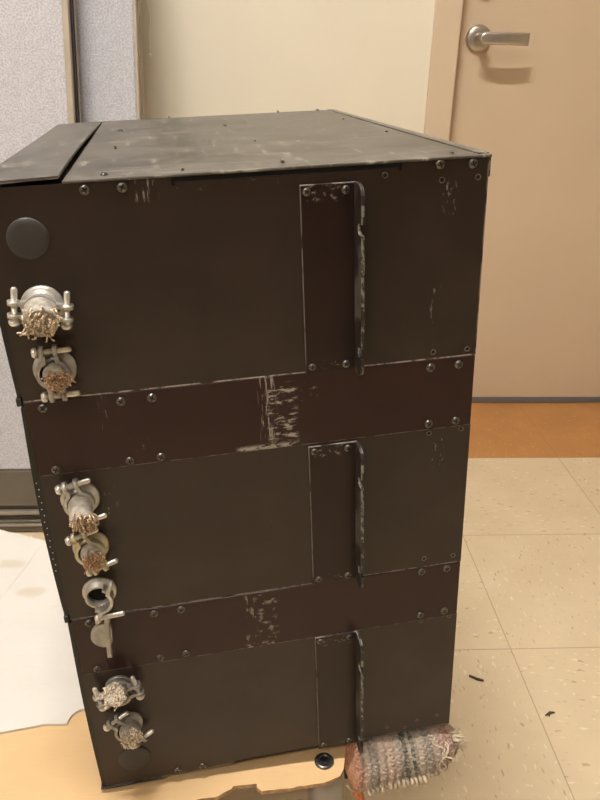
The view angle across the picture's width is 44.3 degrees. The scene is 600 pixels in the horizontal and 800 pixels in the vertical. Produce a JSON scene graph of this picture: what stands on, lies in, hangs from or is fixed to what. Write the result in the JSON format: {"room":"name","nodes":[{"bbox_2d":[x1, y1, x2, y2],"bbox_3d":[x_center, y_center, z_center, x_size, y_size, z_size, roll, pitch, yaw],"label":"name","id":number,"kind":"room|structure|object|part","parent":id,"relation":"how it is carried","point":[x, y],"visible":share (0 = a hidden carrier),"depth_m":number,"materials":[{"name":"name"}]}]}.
{"room":"office room","nodes":[
{"label":"office room","id":0,"kind":"room"},
{"bbox_2d":[140,0,434,133],"bbox_3d":[0.117,-1.188,1.471,4.200,2.600,0.155,0,25,-3],"label":"wall","id":1,"kind":"structure","parent":0,"point":[369,59],"depth_m":1.59,"materials":[{"name":"beige paint"}]},
{"bbox_2d":[147,0,152,56],"bbox_3d":[-0.314,-0.909,1.490,0.011,0.391,0.006,0,25,-3],"label":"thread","id":2,"kind":"object","parent":1,"relation":"attached to","point":[150,55],"visible":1,"depth_m":1.55},
{"bbox_2d":[423,0,462,140],"bbox_3d":[0.807,-0.955,1.563,1.042,2.129,0.077,0,25,-3],"label":"trim","id":3,"kind":"structure","parent":1,"relation":"attached to","point":[447,13],"depth_m":1.60,"materials":[{"name":"paint"}]},
{"bbox_2d":[449,0,599,401],"bbox_3d":[0.807,-0.926,1.573,0.922,2.069,0.112,0,25,-3],"label":"door","id":4,"kind":"structure","parent":1,"relation":"in","point":[526,95],"depth_m":1.77,"materials":[{"name":"beige paint"}]},
{"bbox_3d":[0.393,-0.794,1.619,0.056,0.056,0.010,0,25,-3],"label":"handle","id":5,"kind":"part","parent":4,"relation":"part of","materials":[{"name":"silver metal"}]},
{"bbox_3d":[0.435,-0.780,1.592,0.106,0.025,0.060,0,25,-3],"label":"lever","id":6,"kind":"part","parent":4,"relation":"part of","materials":[{"name":"silver metal"}]},
{"bbox_2d":[8,402,599,799],"bbox_3d":[0.195,0.943,0.063,4.200,0.060,4.520,0,25,-3],"label":"floor","id":7,"kind":"structure","parent":0,"point":[528,620],"depth_m":1.24,"materials":[{"name":"tile"}]},
{"bbox_2d":[0,0,80,530],"bbox_3d":[-0.833,-0.528,1.242,0.902,1.576,0.388,0,25,-3],"label":"panel","id":8,"kind":"object","parent":7,"relation":"on","point":[40,88],"visible":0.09,"depth_m":1.25,"materials":[{"name":"fabric"}]},
{"bbox_3d":[-0.843,0.187,1.409,0.880,0.123,0.055,0,13,-3],"label":"rail","id":9,"kind":"part","parent":8,"relation":"part of","materials":[{"name":"metal"}]},
{"bbox_3d":[-0.834,-0.528,1.243,0.900,1.600,0.056,0,13,-3],"label":"edge trim","id":10,"kind":"part","parent":8,"relation":"part of","materials":[{"name":"beige metal"}]},
{"bbox_2d":[75,0,143,122],"bbox_3d":[-0.742,-0.580,1.334,0.902,1.596,0.392,0,25,-3],"label":"panel","id":11,"kind":"object","parent":7,"relation":"on","point":[109,37],"visible":0.11,"depth_m":1.32,"materials":[{"name":"fabric"}]},
{"bbox_3d":[-0.743,-0.580,1.334,0.900,1.620,0.056,0,13,-3],"label":"edge trim","id":12,"kind":"part","parent":11,"relation":"part of","materials":[{"name":"beige metal"}]},
{"bbox_2d":[308,768,347,799],"bbox_3d":[-0.278,0.367,0.872,0.705,0.271,0.290,0,25,-3],"label":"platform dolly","id":13,"kind":"object","parent":7,"relation":"on","point":[335,790],"visible":0.02,"depth_m":0.83,"materials":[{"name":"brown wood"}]},
{"bbox_2d":[0,711,345,799],"bbox_3d":[-0.293,0.257,0.778,0.665,0.006,0.505,0,25,-3],"label":"cardboard sheet","id":14,"kind":"object","parent":13,"relation":"on","point":[44,762],"visible":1,"depth_m":0.64,"materials":[{"name":"beige cardboard"}]},
{"bbox_2d":[0,530,84,733],"bbox_3d":[-0.384,0.229,0.827,0.388,0.003,0.425,0,25,-3],"label":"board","id":15,"kind":"object","parent":14,"relation":"on","point":[39,682],"visible":0.49,"depth_m":0.77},
{"bbox_2d":[64,562,459,789],"bbox_3d":[-0.057,0.144,0.787,0.318,0.202,0.472,-3,26,-10],"label":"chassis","id":16,"kind":"object","parent":14,"relation":"on","point":[203,684],"visible":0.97,"depth_m":0.60,"materials":[{"name":"metal"}]},
{"bbox_3d":[-0.209,0.155,0.778,0.004,0.178,0.436,-6,26,-9],"label":"panel","id":17,"kind":"part","parent":16,"relation":"part of","materials":[{"name":"black metal"}]},
{"bbox_2d":[16,355,474,657],"bbox_3d":[-0.064,-0.008,0.715,0.318,0.222,0.472,-3,26,-10],"label":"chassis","id":18,"kind":"object","parent":16,"relation":"on","point":[150,498],"visible":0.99,"depth_m":0.52,"materials":[{"name":"metal"}]},
{"bbox_3d":[-0.216,-0.008,0.701,0.006,0.170,0.436,-6,26,-9],"label":"panel","id":19,"kind":"part","parent":18,"relation":"part of","materials":[{"name":"black metal"}]},
{"bbox_2d":[0,109,491,402],"bbox_3d":[-0.068,-0.161,0.644,0.314,0.154,0.471,-3,26,-10],"label":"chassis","id":20,"kind":"object","parent":18,"relation":"on","point":[139,254],"visible":1,"depth_m":0.46,"materials":[{"name":"metal"}]},
{"bbox_3d":[-0.220,-0.148,0.635,0.004,0.125,0.436,-6,26,-9],"label":"panel","id":21,"kind":"part","parent":20,"relation":"part of","materials":[{"name":"black metal"}]},
{"bbox_3d":[-0.023,0.090,0.541,0.303,0.124,0.002,-6,26,-9],"label":"panel","id":22,"kind":"part","parent":18,"relation":"part of","materials":[{"name":"black metal"}]},
{"bbox_2d":[344,724,469,799],"bbox_3d":[0.097,0.333,0.683,0.116,0.081,0.068,-2,25,-7],"label":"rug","id":23,"kind":"object","parent":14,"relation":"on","point":[390,761],"visible":0.84,"depth_m":0.66,"materials":[{"name":"fabric"}]},
{"bbox_2d":[469,674,483,681],"bbox_3d":[0.265,0.419,1.109,0.023,0.004,0.005,13,27,22],"label":"splinter","id":24,"kind":"object","parent":7,"relation":"on","point":[471,676],"visible":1,"depth_m":1.11,"materials":[{"name":"brown wood"}]}
]}

